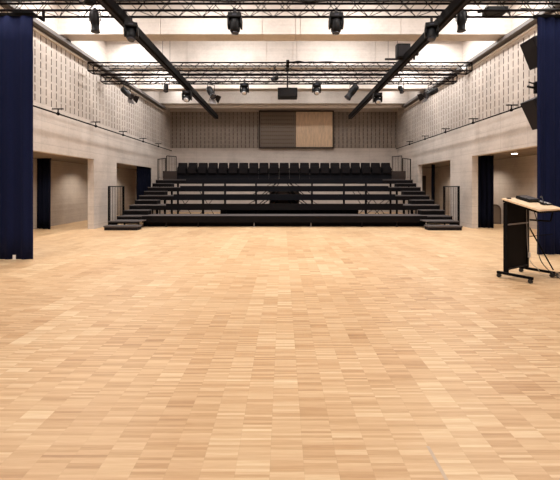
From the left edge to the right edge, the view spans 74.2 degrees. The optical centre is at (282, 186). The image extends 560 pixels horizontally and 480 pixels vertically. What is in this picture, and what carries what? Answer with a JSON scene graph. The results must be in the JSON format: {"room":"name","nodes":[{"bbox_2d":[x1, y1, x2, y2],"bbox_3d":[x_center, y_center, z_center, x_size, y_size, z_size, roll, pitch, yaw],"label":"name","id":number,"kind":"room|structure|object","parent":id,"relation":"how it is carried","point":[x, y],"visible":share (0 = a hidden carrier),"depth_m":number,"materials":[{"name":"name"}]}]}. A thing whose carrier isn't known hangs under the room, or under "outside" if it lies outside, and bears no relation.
{"room":"auditorium","nodes":[
{"label":"auditorium","id":0,"kind":"room"},
{"bbox_2d":[33,158,134,228],"bbox_3d":[-8.670,0.050,8.950,0.200,2.800,24.900,0,0,0],"label":"wall","id":1,"kind":"structure","parent":0,"point":[69,181],"depth_m":14.99,"materials":[{"name":"paint"}]},
{"bbox_2d":[0,1,169,228],"bbox_3d":[-6.635,-2.250,8.950,0.230,7.400,24.900,0,0,0],"label":"wall","id":2,"kind":"structure","parent":0,"point":[61,79],"depth_m":12.75,"materials":[{"name":"concrete"}]},
{"bbox_2d":[0,6,163,111],"bbox_3d":[-6.490,-4.117,8.300,0.060,0.035,23.600,0,0,0],"label":"trim","id":3,"kind":"structure","parent":2,"relation":"attached to","point":[34,29],"depth_m":11.45,"materials":[{"name":"wood"}]},
{"bbox_2d":[2,5,166,109],"bbox_3d":[-6.415,-4.250,8.300,0.210,0.100,23.600,0,0,0],"label":"trim","id":4,"kind":"structure","parent":2,"relation":"attached to","point":[37,24],"depth_m":11.30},
{"bbox_2d":[33,105,171,150],"bbox_3d":[-6.360,-2.121,12.550,0.320,0.198,17.100,0,0,0],"label":"pipe","id":5,"kind":"object","parent":2,"relation":"attached to","point":[57,109],"visible":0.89,"depth_m":12.53,"materials":[{"name":"metal"}]},
{"bbox_2d":[137,166,150,199],"bbox_3d":[-6.660,0.183,17.655,0.159,2.333,1.414,0,0,4],"label":"curtain","id":6,"kind":"object","parent":2,"relation":"hanging from","point":[143,173],"visible":0.46,"depth_m":17.53,"materials":[{"name":"blue fabric"}]},
{"bbox_2d":[106,40,461,69],"bbox_3d":[0.050,-5.185,13.900,13.140,1.530,0.500,0,0,0],"label":"trim","id":7,"kind":"structure","parent":2,"relation":"attached to","point":[116,51],"depth_m":13.65,"materials":[{"name":"paint"}]},
{"bbox_2d":[160,91,407,104],"bbox_3d":[0.050,-5.185,19.800,13.140,1.530,0.500,0,0,0],"label":"trim","id":8,"kind":"structure","parent":2,"relation":"attached to","point":[171,97],"depth_m":19.55,"materials":[{"name":"paint"}]},
{"bbox_2d":[138,72,430,90],"bbox_3d":[0.050,-5.185,16.850,13.140,1.530,0.500,0,0,0],"label":"trim","id":9,"kind":"structure","parent":2,"relation":"attached to","point":[141,87],"depth_m":16.60,"materials":[{"name":"paint"}]},
{"bbox_2d":[58,1,511,40],"bbox_3d":[0.050,-5.185,10.950,13.140,1.530,0.500,0,0,0],"label":"ceiling","id":10,"kind":"structure","parent":2,"relation":"attached to","point":[73,29],"depth_m":10.70,"materials":[{"name":"paint"}]},
{"bbox_2d":[33,151,136,169],"bbox_3d":[-7.650,-1.070,8.950,1.840,0.180,24.900,0,0,0],"label":"ceiling","id":11,"kind":"structure","parent":0,"point":[36,155],"depth_m":13.19,"materials":[{"name":"concrete"}]},
{"bbox_2d":[37,158,50,228],"bbox_3d":[-8.197,0.213,12.699,0.626,2.433,0.158,0,0,18],"label":"curtain","id":12,"kind":"object","parent":11,"relation":"hanging from","point":[43,164],"visible":1,"depth_m":12.65,"materials":[{"name":"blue fabric"}]},
{"bbox_2d":[120,82,138,103],"bbox_3d":[-5.378,-3.268,12.901,0.736,0.763,0.368,0,0,31],"label":"spotlight","id":13,"kind":"object","parent":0,"point":[126,92],"visible":1,"depth_m":12.87,"materials":[{"name":"grey metal"}]},
{"bbox_2d":[0,212,559,479],"bbox_3d":[0.050,1.550,9.000,18.440,0.200,25.600,0,0,0],"label":"floor","id":14,"kind":"structure","parent":0,"point":[149,352],"depth_m":3.17,"materials":[{"name":"brown wood"}]},
{"bbox_2d":[103,225,141,229],"bbox_3d":[-5.425,1.375,12.550,1.140,0.150,0.420,0,0,0],"label":"step block","id":15,"kind":"object","parent":14,"relation":"on","point":[107,227],"visible":1,"depth_m":12.36,"materials":[{"name":"grey carpet"}]},
{"bbox_2d":[108,156,459,226],"bbox_3d":[0.030,-0.070,15.725,12.576,3.039,5.950,0,0,0],"label":"retractable tribune","id":16,"kind":"object","parent":14,"relation":"on","point":[283,208],"visible":1,"depth_m":14.48,"materials":[{"name":"black metal"}]},
{"bbox_2d":[177,163,187,179],"bbox_3d":[-4.880,-0.765,17.904,0.490,0.831,0.348,0,0,0],"label":"seat","id":17,"kind":"object","parent":16,"relation":"on","point":[182,167],"visible":1,"depth_m":17.87,"materials":[{"name":"black fabric"}]},
{"bbox_2d":[177,167,185,173],"bbox_3d":[-4.880,-0.815,17.820,0.400,0.330,0.080,0,0,0],"label":"seat cushion","id":18,"kind":"object","parent":17,"relation":"on","point":[180,170],"depth_m":17.78,"materials":[{"name":"black fabric"}]},
{"bbox_2d":[187,163,197,178],"bbox_3d":[-4.386,-0.765,17.904,0.490,0.831,0.348,0,0,0],"label":"seat","id":19,"kind":"object","parent":16,"relation":"on","point":[192,167],"visible":0.99,"depth_m":17.87,"materials":[{"name":"black fabric"}]},
{"bbox_2d":[188,167,195,173],"bbox_3d":[-4.386,-0.815,17.820,0.400,0.330,0.080,0,0,0],"label":"seat cushion","id":20,"kind":"object","parent":19,"relation":"on","point":[191,170],"depth_m":17.78,"materials":[{"name":"black fabric"}]},
{"bbox_2d":[197,163,207,178],"bbox_3d":[-3.892,-0.765,17.904,0.490,0.831,0.348,0,0,0],"label":"seat","id":21,"kind":"object","parent":16,"relation":"on","point":[202,170],"visible":1,"depth_m":17.87,"materials":[{"name":"black fabric"}]},
{"bbox_2d":[198,167,205,173],"bbox_3d":[-3.892,-0.815,17.820,0.400,0.330,0.080,0,0,0],"label":"seat cushion","id":22,"kind":"object","parent":21,"relation":"on","point":[201,170],"depth_m":17.78,"materials":[{"name":"black fabric"}]},
{"bbox_2d":[208,163,217,178],"bbox_3d":[-3.398,-0.765,17.904,0.490,0.831,0.348,0,0,0],"label":"seat","id":23,"kind":"object","parent":16,"relation":"on","point":[213,167],"visible":0.98,"depth_m":17.87,"materials":[{"name":"black fabric"}]},
{"bbox_2d":[208,167,216,173],"bbox_3d":[-3.398,-0.815,17.820,0.400,0.330,0.080,0,0,0],"label":"seat cushion","id":24,"kind":"object","parent":23,"relation":"on","point":[211,170],"depth_m":17.78,"materials":[{"name":"black fabric"}]},
{"bbox_2d":[218,163,227,178],"bbox_3d":[-2.904,-0.765,17.904,0.490,0.831,0.348,0,0,0],"label":"seat","id":25,"kind":"object","parent":16,"relation":"on","point":[223,167],"visible":1,"depth_m":17.87,"materials":[{"name":"black fabric"}]},
{"bbox_2d":[218,167,226,173],"bbox_3d":[-2.904,-0.815,17.820,0.400,0.330,0.080,0,0,0],"label":"seat cushion","id":26,"kind":"object","parent":25,"relation":"on","point":[221,170],"depth_m":17.78,"materials":[{"name":"black fabric"}]},
{"bbox_2d":[228,163,237,178],"bbox_3d":[-2.410,-0.765,17.904,0.490,0.831,0.348,0,0,0],"label":"seat","id":27,"kind":"object","parent":16,"relation":"on","point":[233,167],"visible":0.99,"depth_m":17.87,"materials":[{"name":"black fabric"}]},
{"bbox_2d":[229,167,236,173],"bbox_3d":[-2.410,-0.815,17.820,0.400,0.330,0.080,0,0,0],"label":"seat cushion","id":28,"kind":"object","parent":27,"relation":"on","point":[232,170],"depth_m":17.78,"materials":[{"name":"black fabric"}]},
{"bbox_2d":[238,163,247,178],"bbox_3d":[-1.916,-0.765,17.904,0.490,0.831,0.348,0,0,0],"label":"seat","id":29,"kind":"object","parent":16,"relation":"on","point":[243,167],"visible":0.99,"depth_m":17.87,"materials":[{"name":"black fabric"}]},
{"bbox_2d":[239,167,246,173],"bbox_3d":[-1.916,-0.815,17.820,0.400,0.330,0.080,0,0,0],"label":"seat cushion","id":30,"kind":"object","parent":29,"relation":"on","point":[242,170],"depth_m":17.78,"materials":[{"name":"black fabric"}]},
{"bbox_2d":[248,163,258,178],"bbox_3d":[-1.422,-0.765,17.904,0.490,0.831,0.348,0,0,0],"label":"seat","id":31,"kind":"object","parent":16,"relation":"on","point":[253,170],"visible":0.99,"depth_m":17.87,"materials":[{"name":"black fabric"}]},
{"bbox_2d":[249,167,257,173],"bbox_3d":[-1.422,-0.815,17.820,0.400,0.330,0.080,0,0,0],"label":"seat cushion","id":32,"kind":"object","parent":31,"relation":"on","point":[252,170],"depth_m":17.78,"materials":[{"name":"black fabric"}]},
{"bbox_2d":[259,163,268,178],"bbox_3d":[-0.928,-0.765,17.904,0.490,0.831,0.348,0,0,0],"label":"seat","id":33,"kind":"object","parent":16,"relation":"on","point":[263,167],"visible":0.99,"depth_m":17.87,"materials":[{"name":"black fabric"}]},
{"bbox_2d":[260,167,267,173],"bbox_3d":[-0.928,-0.815,17.820,0.400,0.330,0.080,0,0,0],"label":"seat cushion","id":34,"kind":"object","parent":33,"relation":"on","point":[263,170],"depth_m":17.78,"materials":[{"name":"black fabric"}]},
{"bbox_2d":[269,163,278,178],"bbox_3d":[-0.434,-0.765,17.904,0.490,0.831,0.348,0,0,0],"label":"seat","id":35,"kind":"object","parent":16,"relation":"on","point":[273,167],"visible":0.99,"depth_m":17.87,"materials":[{"name":"black fabric"}]},
{"bbox_2d":[270,167,277,173],"bbox_3d":[-0.434,-0.815,17.820,0.400,0.330,0.080,0,0,0],"label":"seat cushion","id":36,"kind":"object","parent":35,"relation":"on","point":[273,170],"depth_m":17.78,"materials":[{"name":"black fabric"}]},
{"bbox_2d":[279,163,288,178],"bbox_3d":[0.060,-0.765,17.904,0.490,0.831,0.348,0,0,0],"label":"seat","id":37,"kind":"object","parent":16,"relation":"on","point":[284,167],"visible":1,"depth_m":17.87,"materials":[{"name":"black fabric"}]},
{"bbox_2d":[280,167,287,173],"bbox_3d":[0.060,-0.815,17.820,0.400,0.330,0.080,0,0,0],"label":"seat cushion","id":38,"kind":"object","parent":37,"relation":"on","point":[283,170],"depth_m":17.78,"materials":[{"name":"black fabric"}]},
{"bbox_2d":[289,163,299,178],"bbox_3d":[0.554,-0.765,17.904,0.490,0.831,0.348,0,0,0],"label":"seat","id":39,"kind":"object","parent":16,"relation":"on","point":[294,170],"visible":0.99,"depth_m":17.87,"materials":[{"name":"black fabric"}]},
{"bbox_2d":[290,167,298,173],"bbox_3d":[0.554,-0.815,17.820,0.400,0.330,0.080,0,0,0],"label":"seat cushion","id":40,"kind":"object","parent":39,"relation":"on","point":[293,170],"depth_m":17.78,"materials":[{"name":"black fabric"}]},
{"bbox_2d":[300,163,309,178],"bbox_3d":[1.048,-0.765,17.904,0.490,0.831,0.348,0,0,0],"label":"seat","id":41,"kind":"object","parent":16,"relation":"on","point":[304,167],"visible":0.98,"depth_m":17.87,"materials":[{"name":"black fabric"}]},
{"bbox_2d":[301,167,308,173],"bbox_3d":[1.048,-0.815,17.820,0.400,0.330,0.080,0,0,0],"label":"seat cushion","id":42,"kind":"object","parent":41,"relation":"on","point":[304,170],"depth_m":17.78,"materials":[{"name":"black fabric"}]},
{"bbox_2d":[310,163,319,178],"bbox_3d":[1.542,-0.765,17.904,0.490,0.831,0.348,0,0,0],"label":"seat","id":43,"kind":"object","parent":16,"relation":"on","point":[314,167],"visible":0.99,"depth_m":17.87,"materials":[{"name":"black fabric"}]},
{"bbox_2d":[311,167,318,173],"bbox_3d":[1.542,-0.815,17.820,0.400,0.330,0.080,0,0,0],"label":"seat cushion","id":44,"kind":"object","parent":43,"relation":"on","point":[314,170],"depth_m":17.78,"materials":[{"name":"black fabric"}]},
{"bbox_2d":[320,163,330,178],"bbox_3d":[2.036,-0.765,17.904,0.490,0.831,0.348,0,0,0],"label":"seat","id":45,"kind":"object","parent":16,"relation":"on","point":[325,169],"visible":1,"depth_m":17.87,"materials":[{"name":"black fabric"}]},
{"bbox_2d":[321,167,328,173],"bbox_3d":[2.036,-0.815,17.820,0.400,0.330,0.080,0,0,0],"label":"seat cushion","id":46,"kind":"object","parent":45,"relation":"on","point":[324,170],"depth_m":17.78,"materials":[{"name":"black fabric"}]},
{"bbox_2d":[330,163,340,178],"bbox_3d":[2.530,-0.765,17.904,0.490,0.831,0.348,0,0,0],"label":"seat","id":47,"kind":"object","parent":16,"relation":"on","point":[335,167],"visible":0.99,"depth_m":17.87,"materials":[{"name":"black fabric"}]},
{"bbox_2d":[331,167,339,173],"bbox_3d":[2.530,-0.815,17.820,0.400,0.330,0.080,0,0,0],"label":"seat cushion","id":48,"kind":"object","parent":47,"relation":"on","point":[334,170],"depth_m":17.78,"materials":[{"name":"black fabric"}]},
{"bbox_2d":[340,163,350,178],"bbox_3d":[3.024,-0.765,17.904,0.490,0.831,0.348,0,0,0],"label":"seat","id":49,"kind":"object","parent":16,"relation":"on","point":[345,172],"visible":0.98,"depth_m":17.87,"materials":[{"name":"black fabric"}]},
{"bbox_2d":[342,167,349,173],"bbox_3d":[3.024,-0.815,17.820,0.400,0.330,0.080,0,0,0],"label":"seat cushion","id":50,"kind":"object","parent":49,"relation":"on","point":[345,170],"depth_m":17.78,"materials":[{"name":"black fabric"}]},
{"bbox_2d":[350,163,360,178],"bbox_3d":[3.518,-0.765,17.904,0.490,0.831,0.348,0,0,0],"label":"seat","id":51,"kind":"object","parent":16,"relation":"on","point":[355,167],"visible":0.98,"depth_m":17.87,"materials":[{"name":"black fabric"}]},
{"bbox_2d":[352,167,359,173],"bbox_3d":[3.518,-0.815,17.820,0.400,0.330,0.080,0,0,0],"label":"seat cushion","id":52,"kind":"object","parent":51,"relation":"on","point":[355,170],"depth_m":17.78,"materials":[{"name":"black fabric"}]},
{"bbox_2d":[361,163,371,178],"bbox_3d":[4.012,-0.765,17.904,0.490,0.831,0.348,0,0,0],"label":"seat","id":53,"kind":"object","parent":16,"relation":"on","point":[366,169],"visible":1,"depth_m":17.87,"materials":[{"name":"black fabric"}]},
{"bbox_2d":[362,167,370,173],"bbox_3d":[4.012,-0.815,17.820,0.400,0.330,0.080,0,0,0],"label":"seat cushion","id":54,"kind":"object","parent":53,"relation":"on","point":[365,170],"depth_m":17.78,"materials":[{"name":"black fabric"}]},
{"bbox_2d":[371,163,381,178],"bbox_3d":[4.506,-0.765,17.904,0.490,0.831,0.348,0,0,0],"label":"seat","id":55,"kind":"object","parent":16,"relation":"on","point":[376,169],"visible":0.97,"depth_m":17.87,"materials":[{"name":"black fabric"}]},
{"bbox_2d":[372,167,380,173],"bbox_3d":[4.506,-0.815,17.820,0.400,0.330,0.080,0,0,0],"label":"seat cushion","id":56,"kind":"object","parent":55,"relation":"on","point":[375,170],"depth_m":17.78,"materials":[{"name":"black fabric"}]},
{"bbox_2d":[381,163,391,179],"bbox_3d":[5.000,-0.765,17.904,0.490,0.831,0.348,0,0,0],"label":"seat","id":57,"kind":"object","parent":16,"relation":"on","point":[386,172],"visible":0.98,"depth_m":17.87,"materials":[{"name":"black fabric"}]},
{"bbox_2d":[383,167,390,173],"bbox_3d":[5.000,-0.815,17.820,0.400,0.330,0.080,0,0,0],"label":"seat cushion","id":58,"kind":"object","parent":57,"relation":"on","point":[386,170],"depth_m":17.78,"materials":[{"name":"black fabric"}]},
{"bbox_2d":[426,446,447,479],"bbox_3d":[0.810,1.449,1.930,0.018,0.001,0.280,0,0,0],"label":"tape","id":59,"kind":"object","parent":14,"relation":"on","point":[428,447],"visible":1,"depth_m":1.94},
{"bbox_2d":[424,225,462,229],"bbox_3d":[5.425,1.375,12.550,1.140,0.150,0.420,0,0,0],"label":"step block","id":60,"kind":"object","parent":14,"relation":"on","point":[427,227],"visible":1,"depth_m":12.36,"materials":[{"name":"grey carpet"}]},
{"bbox_2d":[494,204,500,223],"bbox_3d":[8.359,1.066,14.567,0.400,0.771,0.093,0,0,29],"label":"board","id":61,"kind":"object","parent":14,"relation":"on","point":[497,209],"visible":0.58,"depth_m":14.51,"materials":[{"name":"wood"}]},
{"bbox_2d":[496,198,559,283],"bbox_3d":[3.934,0.812,5.912,0.796,1.273,0.611,0,0,-32],"label":"lectern","id":62,"kind":"object","parent":14,"relation":"on","point":[515,230],"visible":0.97,"depth_m":5.97,"materials":[{"name":"brown wood"}]},
{"bbox_2d":[516,195,539,202],"bbox_3d":[4.013,0.194,6.064,0.340,0.109,0.223,0,0,-32],"label":"control panel","id":63,"kind":"object","parent":62,"relation":"on","point":[526,198],"visible":0.98,"depth_m":5.99,"materials":[{"name":"black plastic"}]},
{"bbox_2d":[526,210,546,274],"bbox_3d":[4.369,0.862,6.009,0.738,1.166,0.148,0,0,13],"label":"cable","id":64,"kind":"object","parent":62,"relation":"hanging from","point":[526,210],"visible":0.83,"depth_m":6.07,"materials":[{"name":"black rubber"}]},
{"bbox_2d":[534,212,559,278],"bbox_3d":[4.377,0.868,5.997,0.558,1.180,0.474,0,0,0],"label":"cable","id":65,"kind":"object","parent":62,"relation":"hanging from","point":[534,212],"visible":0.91,"depth_m":6.01,"materials":[{"name":"black rubber"}]},
{"bbox_2d":[135,108,430,211],"bbox_3d":[0.050,-2.250,21.525,17.640,7.400,0.250,0,0,0],"label":"wall","id":66,"kind":"structure","parent":0,"point":[370,136],"depth_m":21.40,"materials":[{"name":"concrete"}]},
{"bbox_2d":[163,105,401,107],"bbox_3d":[0.050,-4.335,20.045,13.140,0.150,0.150,0,0,0],"label":"trim","id":67,"kind":"structure","parent":66,"relation":"attached to","point":[166,106],"depth_m":20.00,"materials":[{"name":"wood"}]},
{"bbox_2d":[259,110,333,147],"bbox_3d":[0.766,-3.311,21.320,4.309,2.169,0.160,0,0,0],"label":"wall panel","id":68,"kind":"object","parent":66,"relation":"attached to","point":[277,128],"visible":1,"depth_m":21.29,"materials":[{"name":"brown wood"}]},
{"bbox_2d":[422,176,425,194],"bbox_3d":[8.000,0.400,21.349,0.500,2.100,0.102,0,0,0],"label":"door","id":69,"kind":"structure","parent":66,"relation":"in","point":[423,177],"depth_m":21.35,"materials":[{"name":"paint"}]},
{"bbox_2d":[397,5,559,227],"bbox_3d":[6.735,-2.250,8.950,0.230,7.400,24.900,0,0,0],"label":"wall","id":70,"kind":"structure","parent":0,"point":[501,79],"depth_m":12.99,"materials":[{"name":"concrete"}]},
{"bbox_2d":[396,104,520,148],"bbox_3d":[6.460,-2.231,12.550,0.320,0.198,17.100,0,0,0],"label":"pipe","id":71,"kind":"object","parent":70,"relation":"attached to","point":[511,105],"visible":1,"depth_m":12.54,"materials":[{"name":"metal"}]},
{"bbox_2d":[402,5,559,107],"bbox_3d":[6.515,-4.330,8.300,0.210,0.100,23.600,0,0,0],"label":"trim","id":72,"kind":"structure","parent":70,"relation":"attached to","point":[530,22],"depth_m":11.11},
{"bbox_2d":[404,12,558,109],"bbox_3d":[6.590,-4.197,8.300,0.060,0.035,23.600,0,0,0],"label":"trim","id":73,"kind":"structure","parent":70,"relation":"attached to","point":[534,26],"depth_m":11.25,"materials":[{"name":"wood"}]},
{"bbox_2d":[520,35,536,69],"bbox_3d":[6.203,-3.226,8.800,0.845,0.749,0.496,0,0,0],"label":"loudspeaker","id":74,"kind":"object","parent":70,"relation":"attached to","point":[529,47],"visible":0.42,"depth_m":8.81,"materials":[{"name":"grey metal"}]},
{"bbox_2d":[520,96,536,129],"bbox_3d":[6.208,-1.785,8.800,0.836,0.787,0.496,0,0,0],"label":"loudspeaker","id":75,"kind":"object","parent":70,"relation":"attached to","point":[529,107],"visible":0.38,"depth_m":8.83,"materials":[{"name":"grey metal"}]},
{"bbox_2d":[527,81,536,93],"bbox_3d":[6.458,-2.565,9.545,0.309,0.300,0.105,0,0,-3],"label":"wall bracket","id":76,"kind":"object","parent":70,"relation":"attached to","point":[534,87],"visible":0.66,"depth_m":9.52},
{"bbox_2d":[422,147,536,167],"bbox_3d":[7.750,-1.190,8.950,1.840,0.180,24.900,0,0,0],"label":"ceiling","id":77,"kind":"structure","parent":0,"point":[528,151],"depth_m":12.92,"materials":[{"name":"wood"}]},
{"bbox_2d":[431,164,434,203],"bbox_3d":[7.330,0.108,18.102,0.100,2.483,0.484,0,0,32],"label":"curtain","id":78,"kind":"object","parent":77,"relation":"hanging from","point":[432,165],"visible":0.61,"depth_m":18.05,"materials":[{"name":"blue fabric"}]},
{"bbox_2d":[478,155,493,227],"bbox_3d":[7.103,0.143,13.009,0.521,2.573,0.158,0,0,24],"label":"curtain","id":79,"kind":"object","parent":77,"relation":"hanging from","point":[485,163],"visible":0.9,"depth_m":12.99,"materials":[{"name":"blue fabric"}]},
{"bbox_2d":[435,155,536,228],"bbox_3d":[8.770,0.050,8.950,0.200,2.800,24.900,0,0,0],"label":"wall","id":80,"kind":"structure","parent":0,"point":[513,177],"depth_m":14.16,"materials":[{"name":"paint"}]},
{"bbox_3d":[0.050,-6.050,9.000,13.940,0.200,25.600,0,0,0],"label":"ceiling","id":81,"kind":"structure","parent":0,"visible":0},
{"bbox_2d":[100,75,457,84],"bbox_3d":[-0.140,-4.808,13.100,12.497,2.284,0.348,0,0,0],"label":"truss","id":82,"kind":"object","parent":81,"relation":"hanging from","point":[101,76],"visible":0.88,"depth_m":13.17,"materials":[{"name":"grey metal"}]},
{"bbox_2d":[162,77,169,92],"bbox_3d":[-4.095,-3.563,12.944,0.239,0.533,0.291,0,0,0],"label":"spotlight","id":83,"kind":"object","parent":82,"relation":"hanging from","point":[166,86],"visible":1,"depth_m":12.92,"materials":[{"name":"grey metal"}]},
{"bbox_2d":[206,82,220,103],"bbox_3d":[-2.463,-3.279,12.880,0.387,0.782,0.648,0,0,-39],"label":"spotlight","id":84,"kind":"object","parent":82,"relation":"hanging from","point":[209,89],"visible":1,"depth_m":12.85,"materials":[{"name":"grey metal"}]},
{"bbox_2d":[240,80,248,94],"bbox_3d":[-1.347,-3.463,12.938,0.310,0.544,0.324,0,0,0],"label":"light","id":85,"kind":"object","parent":82,"relation":"hanging from","point":[244,90],"visible":1,"depth_m":12.84,"materials":[{"name":"grey metal"}]},
{"bbox_2d":[154,80,399,83],"bbox_3d":[0.050,-3.749,13.220,9.307,0.123,0.069,0,0,0],"label":"cable","id":86,"kind":"object","parent":82,"relation":"hanging from","point":[254,80],"visible":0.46,"depth_m":13.21,"materials":[{"name":"black rubber"}]},
{"bbox_2d":[312,80,320,94],"bbox_3d":[1.173,-3.463,12.938,0.310,0.544,0.324,0,0,0],"label":"light","id":87,"kind":"object","parent":82,"relation":"hanging from","point":[315,90],"visible":1,"depth_m":12.84,"materials":[{"name":"grey metal"}]},
{"bbox_2d":[344,81,358,100],"bbox_3d":[2.403,-3.356,12.943,0.520,0.668,0.342,0,0,0],"label":"spotlight","id":88,"kind":"object","parent":82,"relation":"hanging from","point":[355,87],"visible":1,"depth_m":12.86,"materials":[{"name":"grey metal"}]},
{"bbox_2d":[398,79,403,93],"bbox_3d":[4.130,-3.513,12.943,0.216,0.514,0.253,0,0,-40],"label":"spotlight","id":89,"kind":"object","parent":82,"relation":"hanging from","point":[400,88],"visible":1,"depth_m":12.92,"materials":[{"name":"grey metal"}]},
{"bbox_2d":[417,82,438,102],"bbox_3d":[5.093,-3.311,12.917,0.748,0.718,0.377,0,0,-21],"label":"spotlight","id":90,"kind":"object","parent":82,"relation":"hanging from","point":[434,90],"visible":1,"depth_m":12.88,"materials":[{"name":"grey metal"}]},
{"bbox_2d":[0,0,559,17],"bbox_3d":[0.050,-4.812,7.900,12.980,2.276,0.352,0,0,0],"label":"truss","id":91,"kind":"object","parent":81,"relation":"hanging from","point":[17,3],"visible":0.86,"depth_m":8.02,"materials":[{"name":"grey metal"}]},
{"bbox_2d":[0,10,44,259],"bbox_3d":[-5.638,-1.135,7.492,1.463,5.130,0.555,0,0,0],"label":"stage curtain","id":92,"kind":"object","parent":91,"relation":"hanging from","point":[16,28],"visible":1,"depth_m":7.32,"materials":[{"name":"blue fabric"}]},
{"bbox_2d":[78,0,93,5],"bbox_3d":[-4.206,-4.050,7.891,0.287,0.359,0.325,0,0,0],"label":"spotlight","id":93,"kind":"object","parent":91,"relation":"attached to","point":[86,2],"visible":0.96,"depth_m":7.88,"materials":[{"name":"grey metal"}]},
{"bbox_2d":[89,8,100,33],"bbox_3d":[-3.934,-3.484,7.749,0.202,0.521,0.186,0,0,41],"label":"spotlight","id":94,"kind":"object","parent":91,"relation":"hanging from","point":[94,19],"visible":1,"depth_m":7.69,"materials":[{"name":"grey metal"}]},
{"bbox_2d":[227,8,242,34],"bbox_3d":[-1.005,-3.468,7.748,0.300,0.534,0.225,0,0,0],"label":"light","id":95,"kind":"object","parent":91,"relation":"hanging from","point":[234,19],"visible":1,"depth_m":7.66,"materials":[{"name":"grey metal"}]},
{"bbox_2d":[1,0,559,1],"bbox_3d":[0.000,-4.039,8.000,12.402,0.084,0.098,0,0,0],"label":"cable","id":96,"kind":"object","parent":91,"relation":"on","point":[1,0],"visible":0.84,"depth_m":7.99,"materials":[{"name":"black rubber"}]},
{"bbox_2d":[328,8,343,34],"bbox_3d":[1.110,-3.468,7.748,0.300,0.534,0.225,0,0,0],"label":"light","id":97,"kind":"object","parent":91,"relation":"hanging from","point":[336,19],"visible":1,"depth_m":7.66,"materials":[{"name":"grey metal"}]},
{"bbox_2d":[455,9,467,32],"bbox_3d":[3.737,-3.494,7.748,0.194,0.501,0.184,0,0,-44],"label":"spotlight","id":98,"kind":"object","parent":91,"relation":"hanging from","point":[461,18],"visible":0.93,"depth_m":7.69,"materials":[{"name":"grey metal"}]},
{"bbox_2d":[477,6,510,15],"bbox_3d":[4.516,-3.755,7.900,0.707,0.110,0.240,0,0,0],"label":"box","id":99,"kind":"object","parent":91,"relation":"attached to","point":[487,7],"visible":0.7,"depth_m":7.85,"materials":[{"name":"black plastic"}]},
{"bbox_2d":[520,8,559,11],"bbox_3d":[5.543,-3.713,7.748,1.116,0.127,0.156,0,0,0],"label":"cable","id":100,"kind":"object","parent":91,"relation":"hanging from","point":[528,9],"visible":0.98,"depth_m":7.71,"materials":[{"name":"black rubber"}]},
{"bbox_2d":[533,14,559,254],"bbox_3d":[5.922,-1.116,7.903,1.096,5.108,0.094,0,0,0],"label":"stage curtain","id":101,"kind":"object","parent":91,"relation":"hanging from","point":[548,25],"visible":0.94,"depth_m":7.88,"materials":[{"name":"blue fabric"}]},
{"bbox_2d":[87,41,472,74],"bbox_3d":[-0.097,-4.832,12.070,12.387,2.237,0.388,0,0,0],"label":"truss","id":102,"kind":"object","parent":81,"relation":"hanging from","point":[88,63],"visible":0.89,"depth_m":12.16,"materials":[{"name":"grey metal"}]},
{"bbox_2d":[96,0,217,118],"bbox_3d":[-3.390,-3.590,12.200,0.180,0.280,13.400,0,0,0],"label":"bar","id":103,"kind":"object","parent":102,"relation":"hanging from","point":[110,6],"visible":0.97,"depth_m":9.68,"materials":[{"name":"grey metal"}]},
{"bbox_2d":[124,17,138,41],"bbox_3d":[-3.200,-3.306,7.799,0.280,0.508,0.256,0,0,-17],"label":"light","id":104,"kind":"object","parent":103,"relation":"hanging from","point":[131,31],"visible":1,"depth_m":7.73,"materials":[{"name":"grey metal"}]},
{"bbox_2d":[182,89,191,101],"bbox_3d":[-3.390,-3.239,13.050,0.320,0.542,0.345,0,0,0],"label":"light","id":105,"kind":"object","parent":103,"relation":"hanging from","point":[188,94],"visible":0.99,"depth_m":12.97,"materials":[{"name":"grey metal"}]},
{"bbox_2d":[271,67,278,80],"bbox_3d":[-0.262,-3.615,11.893,0.204,0.470,0.269,0,0,33],"label":"spotlight","id":106,"kind":"object","parent":102,"relation":"hanging from","point":[274,78],"visible":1,"depth_m":11.85,"materials":[{"name":"grey metal"}]},
{"bbox_2d":[112,68,451,69],"bbox_3d":[0.150,-3.844,12.151,11.503,0.128,0.066,0,0,0],"label":"cable","id":107,"kind":"object","parent":102,"relation":"attached to","point":[112,68],"visible":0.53,"depth_m":12.15,"materials":[{"name":"black rubber"}]},
{"bbox_2d":[278,60,296,99],"bbox_3d":[0.153,-3.550,12.420,0.660,1.080,1.100,0,0,0],"label":"projector","id":108,"kind":"object","parent":102,"relation":"hanging from","point":[287,93],"visible":0.94,"depth_m":12.33,"materials":[{"name":"black plastic"}]},
{"bbox_2d":[279,89,295,92],"bbox_3d":[0.153,-3.156,12.327,0.580,0.213,0.006,0,0,0],"label":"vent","id":109,"kind":"object","parent":108,"relation":"attached to","point":[280,90],"depth_m":12.33,"materials":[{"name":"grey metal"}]},
{"bbox_2d":[348,0,470,118],"bbox_3d":[3.420,-3.590,12.200,0.180,0.280,13.400,0,0,0],"label":"bar","id":110,"kind":"object","parent":102,"relation":"hanging from","point":[455,6],"visible":0.97,"depth_m":9.66,"materials":[{"name":"grey metal"}]},
{"bbox_2d":[372,91,382,104],"bbox_3d":[3.420,-3.239,13.380,0.320,0.542,0.345,0,0,0],"label":"light","id":111,"kind":"object","parent":110,"relation":"hanging from","point":[377,97],"visible":0.99,"depth_m":13.29,"materials":[{"name":"grey metal"}]},
{"bbox_2d":[385,43,418,59],"bbox_3d":[3.296,-3.750,10.297,0.920,0.440,0.206,0,0,0],"label":"box","id":112,"kind":"object","parent":110,"relation":"attached to","point":[400,48],"visible":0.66,"depth_m":10.20,"materials":[{"name":"black plastic"}]},
{"bbox_2d":[424,17,438,41],"bbox_3d":[3.150,-3.326,7.849,0.280,0.508,0.256,0,0,17],"label":"light","id":113,"kind":"object","parent":110,"relation":"hanging from","point":[431,34],"visible":1,"depth_m":7.77,"materials":[{"name":"grey metal"}]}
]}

